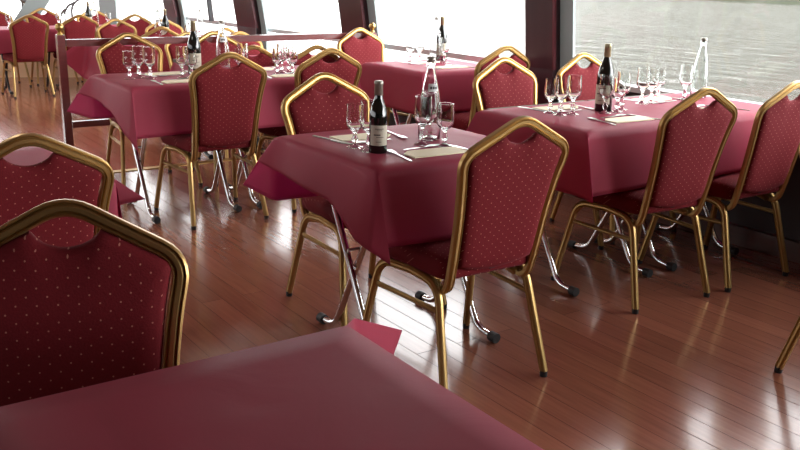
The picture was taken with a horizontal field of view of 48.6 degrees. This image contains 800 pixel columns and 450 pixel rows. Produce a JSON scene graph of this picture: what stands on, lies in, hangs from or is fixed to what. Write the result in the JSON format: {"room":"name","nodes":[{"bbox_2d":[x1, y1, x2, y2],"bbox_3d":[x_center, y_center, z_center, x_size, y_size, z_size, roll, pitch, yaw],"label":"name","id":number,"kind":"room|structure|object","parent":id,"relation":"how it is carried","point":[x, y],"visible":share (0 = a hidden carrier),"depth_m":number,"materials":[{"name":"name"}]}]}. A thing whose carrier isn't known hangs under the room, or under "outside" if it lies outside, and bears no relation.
{"room":"ship interior","nodes":[
{"label":"ship interior","id":0,"kind":"room"},
{"bbox_2d":[0,53,81,77],"bbox_3d":[-7.083,-1.930,10.534,8.533,0.576,1.542,-4,17,-18],"label":"wall","id":1,"kind":"structure","parent":0,"point":[22,71],"depth_m":11.94,"materials":[{"name":"brown wood"}]},
{"bbox_2d":[13,0,119,24],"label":"window","id":2,"kind":"structure","parent":1,"relation":"in","point":[112,6],"depth_m":11.64,"materials":[{"name":"clear glass"}]},
{"bbox_2d":[0,77,271,169],"bbox_3d":[-5.518,-0.874,8.136,8.450,0.080,7.690,-10,19,-33],"label":"floor","id":3,"kind":"structure","parent":0,"point":[35,109],"depth_m":8.34,"materials":[{"name":"brown wood"}]},
{"bbox_2d":[0,11,31,86],"bbox_3d":[-4.955,-2.205,11.012,0.516,0.928,0.567,-10,19,-33],"label":"banquet chair","id":4,"kind":"object","parent":3,"relation":"on","point":[3,22],"visible":0.19,"depth_m":11.15,"materials":[{"name":"gold metal"}]},
{"bbox_2d":[1,15,54,98],"bbox_3d":[-4.299,-1.959,10.198,0.516,0.928,0.567,-10,19,-34],"label":"banquet chair","id":5,"kind":"object","parent":3,"relation":"on","point":[29,40],"visible":1,"depth_m":10.00,"materials":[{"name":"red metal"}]},
{"bbox_2d":[1,52,55,94],"bbox_3d":[-4.450,-1.968,10.550,0.620,0.740,0.630,-10,19,-33],"label":"folding table","id":6,"kind":"object","parent":3,"relation":"on","point":[48,58],"visible":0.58,"depth_m":10.54,"materials":[{"name":"silver metal"}]},
{"bbox_2d":[0,25,115,53],"bbox_3d":[-3.995,-2.258,10.779,2.023,0.299,0.913,-10,19,-33],"label":"tablecloth","id":7,"kind":"object","parent":6,"relation":"on","point":[5,38],"visible":0.07,"depth_m":10.09,"materials":[{"name":"fabric"}]},
{"bbox_2d":[92,1,98,23],"bbox_3d":[-3.756,-2.597,10.896,0.084,0.301,0.084,-4,17,-18],"label":"water bottle","id":8,"kind":"object","parent":7,"relation":"on","point":[94,10],"visible":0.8,"depth_m":10.87,"materials":[{"name":"clear glass"}]},
{"bbox_2d":[25,8,78,84],"bbox_3d":[-4.516,-2.312,11.420,0.516,0.928,0.567,-10,19,-33],"label":"banquet chair","id":9,"kind":"object","parent":3,"relation":"on","point":[49,17],"visible":0.17,"depth_m":11.51,"materials":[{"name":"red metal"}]},
{"bbox_2d":[51,14,98,90],"bbox_3d":[-3.838,-2.037,10.504,0.516,0.928,0.567,-10,19,-33],"label":"banquet chair","id":10,"kind":"object","parent":3,"relation":"on","point":[86,29],"visible":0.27,"depth_m":10.23,"materials":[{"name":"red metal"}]},
{"bbox_2d":[76,9,106,81],"bbox_3d":[-3.865,-2.305,11.444,0.516,0.928,0.567,-10,19,-33],"label":"banquet chair","id":11,"kind":"object","parent":3,"relation":"on","point":[101,16],"visible":0.04,"depth_m":11.58,"materials":[{"name":"fabric"}]},
{"bbox_2d":[96,18,136,37],"bbox_3d":[-2.910,-1.706,9.409,0.516,0.928,0.567,-10,19,-33],"label":"banquet chair","id":12,"kind":"object","parent":3,"relation":"on","point":[106,30],"visible":0.19,"depth_m":9.48,"materials":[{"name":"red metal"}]},
{"bbox_2d":[116,14,151,36],"bbox_3d":[-3.307,-2.120,10.834,0.516,0.928,0.567,-10,19,-33],"label":"banquet chair","id":13,"kind":"object","parent":3,"relation":"on","point":[142,23],"visible":0.15,"depth_m":10.56,"materials":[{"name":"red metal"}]},
{"bbox_2d":[141,26,178,70],"bbox_3d":[-2.420,-1.496,8.707,0.516,0.928,0.567,-10,19,-33],"label":"banquet chair","id":14,"kind":"object","parent":3,"relation":"on","point":[170,33],"visible":0.1,"depth_m":8.42,"materials":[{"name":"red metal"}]},
{"bbox_2d":[145,19,183,33],"bbox_3d":[-2.432,-1.734,9.540,0.516,0.928,0.567,-10,19,-33],"label":"banquet chair","id":15,"kind":"object","parent":3,"relation":"on","point":[174,27],"visible":0.12,"depth_m":9.68,"materials":[{"name":"gold metal"}]},
{"bbox_2d":[165,31,197,68],"bbox_3d":[-1.720,-1.183,7.659,0.516,0.928,0.567,-10,19,-33],"label":"banquet chair","id":16,"kind":"object","parent":3,"relation":"on","point":[170,49],"visible":0.15,"depth_m":7.67,"materials":[{"name":"gold metal"}]},
{"bbox_2d":[173,59,265,158],"bbox_3d":[-1.436,-0.975,7.284,0.620,0.740,0.630,-10,19,-33],"label":"folding table","id":17,"kind":"object","parent":3,"relation":"on","point":[210,156],"visible":0.19,"depth_m":7.10,"materials":[{"name":"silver metal"}]},
{"bbox_2d":[170,53,313,70],"bbox_3d":[-1.186,-1.238,7.401,1.391,0.299,0.901,-10,19,-33],"label":"tablecloth","id":18,"kind":"object","parent":17,"relation":"on","point":[175,67],"visible":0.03,"depth_m":7.26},
{"bbox_2d":[198,45,275,158],"bbox_3d":[-1.237,-0.942,6.846,0.516,0.928,0.567,-10,19,-33],"label":"banquet chair","id":19,"kind":"object","parent":3,"relation":"on","point":[264,58],"visible":0.1,"depth_m":6.58,"materials":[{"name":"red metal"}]},
{"bbox_2d":[231,31,262,54],"bbox_3d":[-1.295,-1.228,7.847,0.516,0.928,0.567,-10,19,-33],"label":"banquet chair","id":20,"kind":"object","parent":3,"relation":"on","point":[259,43],"visible":0.05,"depth_m":7.98,"materials":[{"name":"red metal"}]},
{"bbox_2d":[259,45,338,138],"bbox_3d":[-0.783,-0.965,6.961,0.516,0.928,0.567,-10,19,-33],"label":"banquet chair","id":21,"kind":"object","parent":3,"relation":"on","point":[305,55],"visible":0.07,"depth_m":6.61,"materials":[{"name":"fabric"}]},
{"bbox_3d":[-2.706,-1.498,9.028,0.620,0.740,0.630,-10,19,-33],"label":"folding table","id":22,"kind":"object","parent":3,"relation":"on","visible":0},
{"bbox_2d":[66,45,132,78],"bbox_3d":[-2.546,-1.677,9.088,1.664,0.433,0.880,-10,19,-33],"label":"tablecloth","id":23,"kind":"object","parent":22,"relation":"on","point":[82,59],"visible":0.13,"depth_m":9.01,"materials":[{"name":"fabric"}]},
{"bbox_2d":[154,10,162,34],"bbox_3d":[-2.470,-2.043,9.045,0.084,0.301,0.084,-3,16,-15],"label":"water bottle","id":24,"kind":"object","parent":23,"relation":"on","point":[157,19],"visible":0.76,"depth_m":9.02,"materials":[{"name":"clear glass"}]},
{"bbox_2d":[162,9,168,34],"bbox_3d":[-2.439,-2.088,9.206,0.076,0.301,0.077,-3,16,-14],"label":"wine bottle","id":25,"kind":"object","parent":23,"relation":"on","point":[165,23],"visible":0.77,"depth_m":9.17,"materials":[{"name":"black glass"}]},
{"bbox_2d":[163,0,186,35],"bbox_3d":[-2.796,-2.725,10.553,0.317,2.266,0.465,-10,19,-33],"label":"wall pillar","id":26,"kind":"structure","parent":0,"point":[175,12],"depth_m":10.58,"materials":[{"name":"brown wood"}]},
{"bbox_2d":[196,10,204,35],"bbox_3d":[-2.079,-2.083,9.212,0.084,0.301,0.084,-2,16,-12],"label":"water bottle","id":27,"kind":"object","parent":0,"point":[200,31],"visible":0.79,"depth_m":9.19,"materials":[{"name":"clear glass"}]},
{"bbox_2d":[233,0,267,50],"bbox_3d":[-1.588,-2.222,8.873,0.303,2.266,0.565,-10,19,-33],"label":"wall pillar","id":28,"kind":"structure","parent":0,"point":[250,15],"depth_m":8.87,"materials":[{"name":"brown wood"}]},
{"bbox_2d":[338,0,379,37],"bbox_3d":[-0.399,-1.727,7.220,0.290,2.266,0.475,-10,19,-33],"label":"wall pillar","id":29,"kind":"structure","parent":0,"point":[354,14],"depth_m":7.20,"materials":[{"name":"brown wood"}]},
{"bbox_2d":[114,158,799,449],"bbox_3d":[-0.405,1.149,0.947,8.450,0.080,10.410,-10,19,-33],"label":"floor","id":30,"kind":"structure","parent":0,"point":[690,370],"depth_m":3.53,"materials":[{"name":"brown wood"}]},
{"bbox_2d":[0,133,113,246],"bbox_3d":[-1.096,0.152,2.557,0.516,0.928,0.567,-10,19,-33],"label":"banquet chair","id":31,"kind":"object","parent":30,"relation":"on","point":[70,172],"visible":0.34,"depth_m":2.29,"materials":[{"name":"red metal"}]},
{"bbox_2d":[0,199,188,406],"bbox_3d":[-0.567,0.473,1.468,0.516,0.928,0.567,-2,16,-10],"label":"banquet chair","id":32,"kind":"object","parent":30,"relation":"on","point":[93,311],"visible":0.81,"depth_m":1.60,"materials":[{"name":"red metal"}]},
{"bbox_2d":[96,33,202,185],"bbox_3d":[-1.614,-0.728,5.607,0.516,0.928,0.567,-9,19,-32],"label":"banquet chair","id":33,"kind":"object","parent":30,"relation":"on","point":[111,52],"visible":0.44,"depth_m":5.65,"materials":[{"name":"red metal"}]},
{"bbox_2d":[131,138,241,223],"bbox_3d":[-1.247,-0.460,5.030,0.620,0.740,0.630,-10,19,-33],"label":"folding table","id":34,"kind":"object","parent":30,"relation":"on","point":[140,181],"visible":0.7,"depth_m":5.02,"materials":[{"name":"silver metal"}]},
{"bbox_2d":[67,65,361,151],"bbox_3d":[-1.058,-0.730,5.202,1.501,0.318,0.997,-10,19,-33],"label":"tablecloth","id":35,"kind":"object","parent":34,"relation":"on","point":[142,108],"visible":0.54,"depth_m":4.65,"materials":[{"name":"fabric"}]},
{"bbox_2d":[123,51,134,79],"bbox_3d":[-1.469,-0.866,4.801,0.063,0.150,0.063,-5,17,-21],"label":"water glass","id":36,"kind":"object","parent":35,"relation":"on","point":[128,56],"visible":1,"depth_m":4.77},
{"bbox_2d":[132,46,144,77],"bbox_3d":[-1.435,-0.894,4.861,0.065,0.172,0.065,15,21,41],"label":"wine glass","id":37,"kind":"object","parent":35,"relation":"on","point":[138,50],"visible":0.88,"depth_m":4.83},
{"bbox_2d":[143,46,155,78],"bbox_3d":[-1.366,-0.884,4.831,0.065,0.172,0.065,9,18,26],"label":"wine glass","id":38,"kind":"object","parent":35,"relation":"on","point":[149,59],"visible":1,"depth_m":4.80,"materials":[{"name":"glass"}]},
{"bbox_2d":[145,71,185,74],"bbox_3d":[-1.338,-0.870,5.083,0.226,0.004,0.104,-10,20,-35],"label":"folded napkin","id":39,"kind":"object","parent":35,"relation":"on","point":[175,72],"visible":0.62,"depth_m":5.06,"materials":[{"name":"beige"}]},
{"bbox_2d":[161,79,188,83],"bbox_3d":[-1.170,-0.772,4.751,0.226,0.004,0.104,-11,20,-37],"label":"folded napkin","id":40,"kind":"object","parent":35,"relation":"on","point":[180,80],"visible":0.7,"depth_m":4.71,"materials":[{"name":"beige"}]},
{"bbox_2d":[175,46,187,77],"bbox_3d":[-1.207,-0.899,4.896,0.064,0.172,0.064,2,16,4],"label":"wine glass","id":41,"kind":"object","parent":35,"relation":"on","point":[181,51],"visible":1,"depth_m":4.87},
{"bbox_2d":[186,49,196,76],"bbox_3d":[-1.168,-0.904,4.954,0.063,0.150,0.063,0,16,-6],"label":"water glass","id":42,"kind":"object","parent":35,"relation":"on","point":[191,53],"visible":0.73,"depth_m":4.92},
{"bbox_2d":[187,21,200,73],"bbox_3d":[-1.179,-1.016,5.070,0.076,0.301,0.077,-8,18,-29],"label":"wine bottle","id":43,"kind":"object","parent":35,"relation":"on","point":[193,41],"visible":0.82,"depth_m":5.04,"materials":[{"name":"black glass"}]},
{"bbox_2d":[215,20,229,67],"bbox_3d":[-1.039,-1.044,5.181,0.084,0.301,0.084,-5,17,-22],"label":"water bottle","id":44,"kind":"object","parent":35,"relation":"on","point":[222,46],"visible":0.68,"depth_m":5.15,"materials":[{"name":"clear glass"}]},
{"bbox_2d":[235,48,244,63],"bbox_3d":[-0.919,-0.937,5.090,0.063,0.150,0.063,1,16,-1],"label":"water glass","id":45,"kind":"object","parent":35,"relation":"on","point":[241,51],"visible":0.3,"depth_m":5.06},
{"bbox_2d":[237,43,247,57],"bbox_3d":[-0.923,-0.979,5.195,0.065,0.172,0.065,-6,17,-24],"label":"wine glass","id":46,"kind":"object","parent":35,"relation":"on","point":[239,45],"visible":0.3,"depth_m":5.16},
{"bbox_2d":[272,48,282,74],"bbox_3d":[-0.716,-0.957,5.172,0.063,0.150,0.063,2,16,3],"label":"water glass","id":47,"kind":"object","parent":35,"relation":"on","point":[277,57],"visible":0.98,"depth_m":5.14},
{"bbox_2d":[277,43,286,72],"bbox_3d":[-0.699,-0.987,5.239,0.065,0.172,0.065,-4,17,-19],"label":"wine glass","id":48,"kind":"object","parent":35,"relation":"on","point":[283,46],"visible":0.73,"depth_m":5.21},
{"bbox_2d":[287,48,297,73],"bbox_3d":[-0.629,-0.961,5.195,0.063,0.150,0.063,-1,16,-6],"label":"water glass","id":49,"kind":"object","parent":35,"relation":"on","point":[292,56],"visible":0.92,"depth_m":5.17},
{"bbox_2d":[113,155,261,172],"bbox_3d":[-3.339,-0.062,5.060,8.450,0.131,0.058,-10,19,-33],"label":"trim","id":50,"kind":"structure","parent":30,"relation":"on","point":[227,159],"depth_m":6.19,"materials":[{"name":"gold metal"}]},
{"bbox_2d":[154,52,268,229],"bbox_3d":[-1.029,-0.501,4.855,0.516,0.928,0.567,-10,19,-33],"label":"banquet chair","id":51,"kind":"object","parent":30,"relation":"on","point":[225,102],"visible":0.98,"depth_m":4.65,"materials":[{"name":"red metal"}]},
{"bbox_2d":[55,23,376,146],"bbox_3d":[-1.182,-0.952,6.314,2.384,0.989,0.054,-10,19,-33],"label":"wooden railing","id":52,"kind":"object","parent":30,"relation":"on","point":[62,43],"visible":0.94,"depth_m":5.75,"materials":[{"name":"brown wood"}]},
{"bbox_2d":[192,31,250,183],"bbox_3d":[-1.126,-0.810,5.933,0.516,0.928,0.567,-10,19,-33],"label":"banquet chair","id":53,"kind":"object","parent":30,"relation":"on","point":[208,50],"visible":0.06,"depth_m":6.00,"materials":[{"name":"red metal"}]},
{"bbox_2d":[228,150,261,208],"bbox_3d":[-0.736,-0.546,5.370,0.620,0.740,0.630,-10,19,-33],"label":"folding table","id":54,"kind":"object","parent":30,"relation":"on","point":[242,164],"visible":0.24,"depth_m":5.23,"materials":[{"name":"silver metal"}]},
{"bbox_2d":[249,48,361,212],"bbox_3d":[-0.545,-0.597,5.225,0.516,0.928,0.567,-10,19,-34],"label":"banquet chair","id":55,"kind":"object","parent":30,"relation":"on","point":[345,67],"visible":0.34,"depth_m":4.95,"materials":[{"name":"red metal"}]},
{"bbox_2d":[281,72,446,326],"bbox_3d":[-0.167,-0.128,3.606,0.516,0.928,0.567,-10,20,-35],"label":"banquet chair","id":56,"kind":"object","parent":30,"relation":"on","point":[304,110],"visible":0.35,"depth_m":3.64,"materials":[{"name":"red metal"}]},
{"bbox_2d":[337,27,413,125],"bbox_3d":[-0.153,-0.988,6.629,0.516,0.928,0.567,-11,20,-36],"label":"banquet chair","id":57,"kind":"object","parent":30,"relation":"on","point":[371,48],"visible":0.29,"depth_m":6.72,"materials":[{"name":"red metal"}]},
{"bbox_2d":[392,108,412,124],"bbox_3d":[0.212,-0.699,5.976,0.620,0.740,0.630,-10,19,-33],"label":"folding table","id":58,"kind":"object","parent":30,"relation":"on","point":[410,115],"visible":0.05,"depth_m":5.86,"materials":[{"name":"silver metal"}]},
{"bbox_2d":[359,59,476,113],"bbox_3d":[0.186,-0.918,5.918,0.831,0.299,0.821,-10,19,-33],"label":"tablecloth","id":59,"kind":"object","parent":58,"relation":"on","point":[402,81],"visible":0.41,"depth_m":5.64,"materials":[{"name":"fabric"}]},
{"bbox_2d":[406,40,414,61],"bbox_3d":[0.070,-1.182,6.021,0.063,0.150,0.063,-1,16,-6],"label":"water glass","id":60,"kind":"object","parent":59,"relation":"on","point":[410,44],"visible":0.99,"depth_m":5.99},
{"bbox_2d":[409,61,439,63],"bbox_3d":[0.175,-1.108,6.029,0.226,0.004,0.104,-10,19,-33],"label":"folded napkin","id":61,"kind":"object","parent":59,"relation":"on","point":[422,62],"visible":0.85,"depth_m":5.98,"materials":[{"name":"beige"}]},
{"bbox_2d":[415,37,424,61],"bbox_3d":[0.135,-1.190,6.013,0.065,0.172,0.065,1,16,-2],"label":"wine glass","id":62,"kind":"object","parent":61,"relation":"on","point":[419,45],"visible":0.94,"depth_m":5.98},
{"bbox_2d":[430,17,441,61],"bbox_3d":[0.248,-1.278,6.094,0.084,0.301,0.084,12,19,33],"label":"water bottle","id":63,"kind":"object","parent":59,"relation":"on","point":[435,42],"visible":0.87,"depth_m":6.07,"materials":[{"name":"clear glass"}]},
{"bbox_2d":[440,16,446,60],"bbox_3d":[0.292,-1.298,6.169,0.076,0.301,0.077,2,16,2],"label":"wine bottle","id":64,"kind":"object","parent":59,"relation":"on","point":[442,18],"visible":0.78,"depth_m":6.13,"materials":[{"name":"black glass"}]},
{"bbox_2d":[440,37,449,63],"bbox_3d":[0.304,-1.182,5.998,0.065,0.172,0.065,4,16,11],"label":"wine glass","id":65,"kind":"object","parent":59,"relation":"on","point":[445,41],"visible":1,"depth_m":5.97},
{"bbox_2d":[316,204,500,342],"bbox_3d":[0.031,0.057,3.309,0.620,0.740,0.630,-10,19,-33],"label":"folding table","id":66,"kind":"object","parent":30,"relation":"on","point":[353,269],"visible":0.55,"depth_m":3.25,"materials":[{"name":"silver metal"}]},
{"bbox_2d":[243,123,512,265],"bbox_3d":[-0.008,-0.177,3.318,0.833,0.308,0.930,-10,19,-33],"label":"tablecloth","id":67,"kind":"object","parent":66,"relation":"on","point":[384,201],"visible":0.73,"depth_m":2.89,"materials":[{"name":"fabric"}]},
{"bbox_2d":[346,103,362,148],"bbox_3d":[-0.155,-0.342,3.054,0.063,0.150,0.063,2,16,4],"label":"water glass","id":68,"kind":"object","parent":67,"relation":"on","point":[353,109],"visible":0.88,"depth_m":3.03,"materials":[{"name":"glass"}]},
{"bbox_2d":[329,133,390,141],"bbox_3d":[-0.137,-0.325,3.257,0.226,0.004,0.104,-9,19,-31],"label":"folded napkin","id":69,"kind":"object","parent":67,"relation":"on","point":[361,136],"visible":0.65,"depth_m":3.23,"materials":[{"name":"beige"}]},
{"bbox_2d":[360,99,373,151],"bbox_3d":[-0.104,-0.335,2.994,0.065,0.172,0.065,16,21,42],"label":"wine glass","id":70,"kind":"object","parent":67,"relation":"on","point":[366,104],"visible":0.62,"depth_m":2.96,"materials":[{"name":"glass"}]},
{"bbox_2d":[369,80,387,153],"bbox_3d":[-0.072,-0.361,2.964,0.062,0.241,0.062,-2,16,-10],"label":"wine bottle","id":71,"kind":"object","parent":67,"relation":"on","point":[378,116],"visible":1,"depth_m":2.95,"materials":[{"name":"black glass"}]},
{"bbox_2d":[414,95,431,145],"bbox_3d":[0.081,-0.369,3.129,0.065,0.172,0.065,14,21,39],"label":"wine glass","id":72,"kind":"object","parent":67,"relation":"on","point":[422,111],"visible":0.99,"depth_m":3.10,"materials":[{"name":"glass"}]},
{"bbox_2d":[418,56,440,140],"bbox_3d":[0.109,-0.460,3.212,0.084,0.301,0.084,-5,17,-20],"label":"water bottle","id":73,"kind":"object","parent":67,"relation":"on","point":[430,85],"visible":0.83,"depth_m":3.18,"materials":[{"name":"clear glass"}]},
{"bbox_2d":[422,93,437,140],"bbox_3d":[0.108,-0.394,3.216,0.065,0.172,0.065,4,16,11],"label":"wine glass","id":74,"kind":"object","parent":67,"relation":"on","point":[434,96],"visible":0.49,"depth_m":3.18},
{"bbox_2d":[404,146,466,157],"bbox_3d":[0.117,-0.247,3.001,0.226,0.004,0.104,-8,19,-30],"label":"folded napkin","id":75,"kind":"object","parent":67,"relation":"on","point":[440,151],"visible":0.9,"depth_m":2.99,"materials":[{"name":"beige"}]},
{"bbox_2d":[436,102,453,146],"bbox_3d":[0.159,-0.352,3.113,0.063,0.150,0.063,7,17,19],"label":"water glass","id":76,"kind":"object","parent":67,"relation":"on","point":[445,110],"visible":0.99,"depth_m":3.08,"materials":[{"name":"glass"}]},
{"bbox_2d":[362,116,568,388],"bbox_3d":[0.212,0.054,2.995,0.516,0.928,0.567,-9,19,-32],"label":"banquet chair","id":77,"kind":"object","parent":30,"relation":"on","point":[505,189],"visible":0.94,"depth_m":2.79,"materials":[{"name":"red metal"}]},
{"bbox_2d":[452,45,529,130],"bbox_3d":[0.480,-0.697,5.654,0.516,0.928,0.567,-10,19,-33],"label":"banquet chair","id":78,"kind":"object","parent":30,"relation":"on","point":[462,120],"visible":0.21,"depth_m":5.37,"materials":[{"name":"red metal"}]},
{"bbox_2d":[472,57,603,249],"bbox_3d":[0.677,-0.353,4.459,0.516,0.928,0.567,-10,19,-33],"label":"banquet chair","id":79,"kind":"object","parent":30,"relation":"on","point":[492,88],"visible":0.26,"depth_m":4.52,"materials":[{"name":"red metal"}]},
{"bbox_2d":[487,100,652,295],"bbox_3d":[0.823,-0.145,4.073,0.620,0.740,0.630,-10,19,-33],"label":"folding table","id":80,"kind":"object","parent":30,"relation":"on","point":[574,291],"visible":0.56,"depth_m":4.12,"materials":[{"name":"silver metal"}]},
{"bbox_2d":[466,93,761,202],"bbox_3d":[1.079,-0.412,4.147,1.463,0.268,0.863,-10,19,-33],"label":"tablecloth","id":81,"kind":"object","parent":80,"relation":"on","point":[604,158],"visible":0.35,"depth_m":3.66,"materials":[{"name":"fabric"}]},
{"bbox_2d":[543,78,555,113],"bbox_3d":[0.667,-0.570,3.917,0.063,0.150,0.063,8,17,21],"label":"water glass","id":82,"kind":"object","parent":81,"relation":"on","point":[549,82],"visible":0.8,"depth_m":3.89,"materials":[{"name":"glass"}]},
{"bbox_2d":[532,104,577,110],"bbox_3d":[0.725,-0.538,4.069,0.226,0.004,0.104,-8,18,-29],"label":"folded napkin","id":83,"kind":"object","parent":81,"relation":"on","point":[565,107],"visible":0.75,"depth_m":4.05,"materials":[{"name":"beige"}]},
{"bbox_2d":[553,75,569,115],"bbox_3d":[0.702,-0.562,3.849,0.065,0.172,0.065,9,18,25],"label":"wine glass","id":84,"kind":"object","parent":81,"relation":"on","point":[561,90],"visible":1,"depth_m":3.82,"materials":[{"name":"glass"}]},
{"bbox_2d":[566,74,581,114],"bbox_3d":[0.762,-0.570,3.884,0.065,0.172,0.065,1,16,-2],"label":"wine glass","id":85,"kind":"object","parent":81,"relation":"on","point":[575,81],"visible":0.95,"depth_m":3.85,"materials":[{"name":"glass"}]},
{"bbox_2d":[594,43,613,111],"bbox_3d":[0.925,-0.663,3.985,0.076,0.301,0.077,11,19,31],"label":"wine bottle","id":86,"kind":"object","parent":81,"relation":"on","point":[606,67],"visible":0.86,"depth_m":3.96,"materials":[{"name":"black glass"}]},
{"bbox_2d":[598,74,614,113],"bbox_3d":[0.915,-0.581,3.933,0.065,0.172,0.065,9,18,25],"label":"wine glass","id":87,"kind":"object","parent":81,"relation":"on","point":[606,88],"visible":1,"depth_m":3.90,"materials":[{"name":"glass"}]},
{"bbox_2d":[610,78,625,112],"bbox_3d":[0.982,-0.584,3.986,0.063,0.150,0.063,-1,16,-8],"label":"wine glass","id":88,"kind":"object","parent":81,"relation":"on","point":[619,92],"visible":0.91,"depth_m":3.96,"materials":[{"name":"glass"}]},
{"bbox_2d":[618,71,631,109],"bbox_3d":[1.022,-0.614,4.056,0.064,0.172,0.064,3,16,7],"label":"wine glass","id":89,"kind":"object","parent":81,"relation":"on","point":[621,74],"visible":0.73,"depth_m":4.03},
{"bbox_2d":[605,116,653,122],"bbox_3d":[0.968,-0.450,3.776,0.226,0.004,0.104,-8,18,-29],"label":"folded napkin","id":90,"kind":"object","parent":81,"relation":"on","point":[626,119],"visible":1,"depth_m":3.76,"materials":[{"name":"beige"}]},
{"bbox_2d":[635,67,650,104],"bbox_3d":[1.168,-0.667,4.252,0.065,0.172,0.065,4,16,11],"label":"wine glass","id":91,"kind":"object","parent":81,"relation":"on","point":[644,74],"visible":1,"depth_m":4.22,"materials":[{"name":"glass"}]},
{"bbox_2d":[631,96,671,101],"bbox_3d":[1.269,-0.630,4.430,0.226,0.004,0.104,-10,19,-33],"label":"folded napkin","id":92,"kind":"object","parent":81,"relation":"on","point":[662,98],"visible":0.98,"depth_m":4.42,"materials":[{"name":"beige"}]},
{"bbox_2d":[656,68,665,97],"bbox_3d":[1.305,-0.713,4.463,0.063,0.150,0.063,16,21,41],"label":"water glass","id":93,"kind":"object","parent":92,"relation":"on","point":[662,70],"visible":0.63,"depth_m":4.43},
{"bbox_2d":[645,67,659,103],"bbox_3d":[1.222,-0.676,4.288,0.065,0.172,0.065,7,17,21],"label":"wine glass","id":94,"kind":"object","parent":81,"relation":"on","point":[655,71],"visible":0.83,"depth_m":4.26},
{"bbox_2d":[678,65,693,100],"bbox_3d":[1.428,-0.711,4.425,0.065,0.172,0.065,4,16,11],"label":"wine glass","id":95,"kind":"object","parent":81,"relation":"on","point":[686,74],"visible":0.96,"depth_m":4.39,"materials":[{"name":"glass"}]},
{"bbox_2d":[690,38,707,97],"bbox_3d":[1.538,-0.804,4.526,0.084,0.301,0.084,-1,16,-6],"label":"water bottle","id":96,"kind":"object","parent":81,"relation":"on","point":[700,71],"visible":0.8,"depth_m":4.50,"materials":[{"name":"clear glass"}]},
{"bbox_2d":[550,53,676,244],"bbox_3d":[1.161,-0.446,4.821,0.516,0.928,0.567,-10,19,-33],"label":"banquet chair","id":97,"kind":"object","parent":30,"relation":"on","point":[589,74],"visible":0.16,"depth_m":4.90,"materials":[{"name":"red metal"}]},
{"bbox_2d":[551,87,737,313],"bbox_3d":[1.056,-0.160,3.808,0.516,0.928,0.567,-8,18,-29],"label":"banquet chair","id":98,"kind":"object","parent":30,"relation":"on","point":[690,141],"visible":0.97,"depth_m":3.61,"materials":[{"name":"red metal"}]},
{"bbox_2d":[587,93,738,270],"bbox_3d":[1.355,-0.234,4.427,0.620,0.740,0.630,-10,19,-33],"label":"folding table","id":99,"kind":"object","parent":30,"relation":"on","point":[670,266],"visible":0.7,"depth_m":4.49,"materials":[{"name":"silver metal"}]},
{"bbox_2d":[637,80,799,292],"bbox_3d":[1.525,-0.230,4.088,0.516,0.928,0.567,-9,19,-32],"label":"banquet chair","id":100,"kind":"object","parent":30,"relation":"on","point":[772,151],"visible":0.87,"depth_m":3.90,"materials":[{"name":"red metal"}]},
{"bbox_2d":[774,143,799,373],"bbox_3d":[1.642,0.095,2.956,0.516,0.928,0.567,-10,19,-33],"label":"banquet chair","id":101,"kind":"object","parent":30,"relation":"on","point":[794,336],"visible":1,"depth_m":3.09,"materials":[{"name":"gold metal"}]},
{"bbox_3d":[-0.177,0.653,1.199,0.620,0.740,0.630,-10,19,-33],"label":"folding table","id":102,"kind":"object","parent":30,"relation":"on","visible":0},
{"bbox_2d":[0,318,543,449],"bbox_3d":[-0.133,0.424,1.181,0.919,0.299,0.884,-10,19,-33],"label":"tablecloth","id":103,"kind":"object","parent":102,"relation":"on","point":[344,387],"visible":1,"depth_m":1.23,"materials":[{"name":"fabric"}]},
{"bbox_3d":[-1.278,0.206,2.690,0.620,0.740,0.630,-10,19,-33],"label":"folding table","id":104,"kind":"object","parent":30,"relation":"on","visible":0},
{"bbox_2d":[3,146,144,217],"bbox_3d":[-1.198,-0.038,2.726,1.139,0.298,0.910,-10,19,-33],"label":"tablecloth","id":105,"kind":"object","parent":104,"relation":"on","point":[121,194],"visible":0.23,"depth_m":2.83,"materials":[{"name":"fabric"}]},
{"bbox_2d":[525,0,575,103],"bbox_3d":[0.898,-1.264,5.459,0.207,2.140,0.365,-10,19,-33],"label":"wall pillar","id":106,"kind":"structure","parent":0,"point":[549,24],"depth_m":5.49,"materials":[{"name":"brown wood"}]},
{"bbox_2d":[386,92,799,240],"bbox_3d":[1.494,-0.331,5.079,0.120,0.831,15.500,-10,19,-33],"label":"wall","id":107,"kind":"structure","parent":0,"point":[789,203],"depth_m":4.48,"materials":[{"name":"black"}]},
{"bbox_2d":[206,0,213,20],"bbox_3d":[-2.158,-2.748,9.684,0.269,1.720,1.610,-10,19,-33],"label":"window","id":108,"kind":"structure","parent":107,"relation":"in","point":[209,2],"depth_m":9.86,"materials":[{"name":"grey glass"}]},
{"bbox_2d":[186,16,762,103],"bbox_3d":[1.485,-0.615,4.987,0.175,0.375,15.500,-10,19,-33],"label":"windowsill","id":109,"kind":"structure","parent":107,"relation":"in","point":[454,55],"depth_m":6.76,"materials":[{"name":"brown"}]},
{"bbox_2d":[557,191,799,263],"bbox_3d":[2.873,0.517,3.074,0.035,0.100,10.370,-10,19,-33],"label":"baseboard","id":110,"kind":"structure","parent":107,"relation":"attached to","point":[739,235],"depth_m":4.55,"materials":[{"name":"brown wood"}]},
{"label":"outside","id":111,"kind":"structure","parent":0,"visible":0},
{"bbox_2d":[0,0,799,102],"bbox_3d":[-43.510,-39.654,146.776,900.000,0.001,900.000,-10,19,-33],"label":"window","id":112,"kind":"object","parent":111,"point":[753,49],"visible":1,"depth_m":51.17,"materials":[{"name":"glass"}]},
{"bbox_2d":[704,0,799,4],"bbox_3d":[61.337,-36.912,136.474,62.964,4.646,136.000,-10,19,-33],"label":"bank","id":113,"kind":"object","parent":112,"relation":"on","point":[786,2],"visible":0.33,"depth_m":115.45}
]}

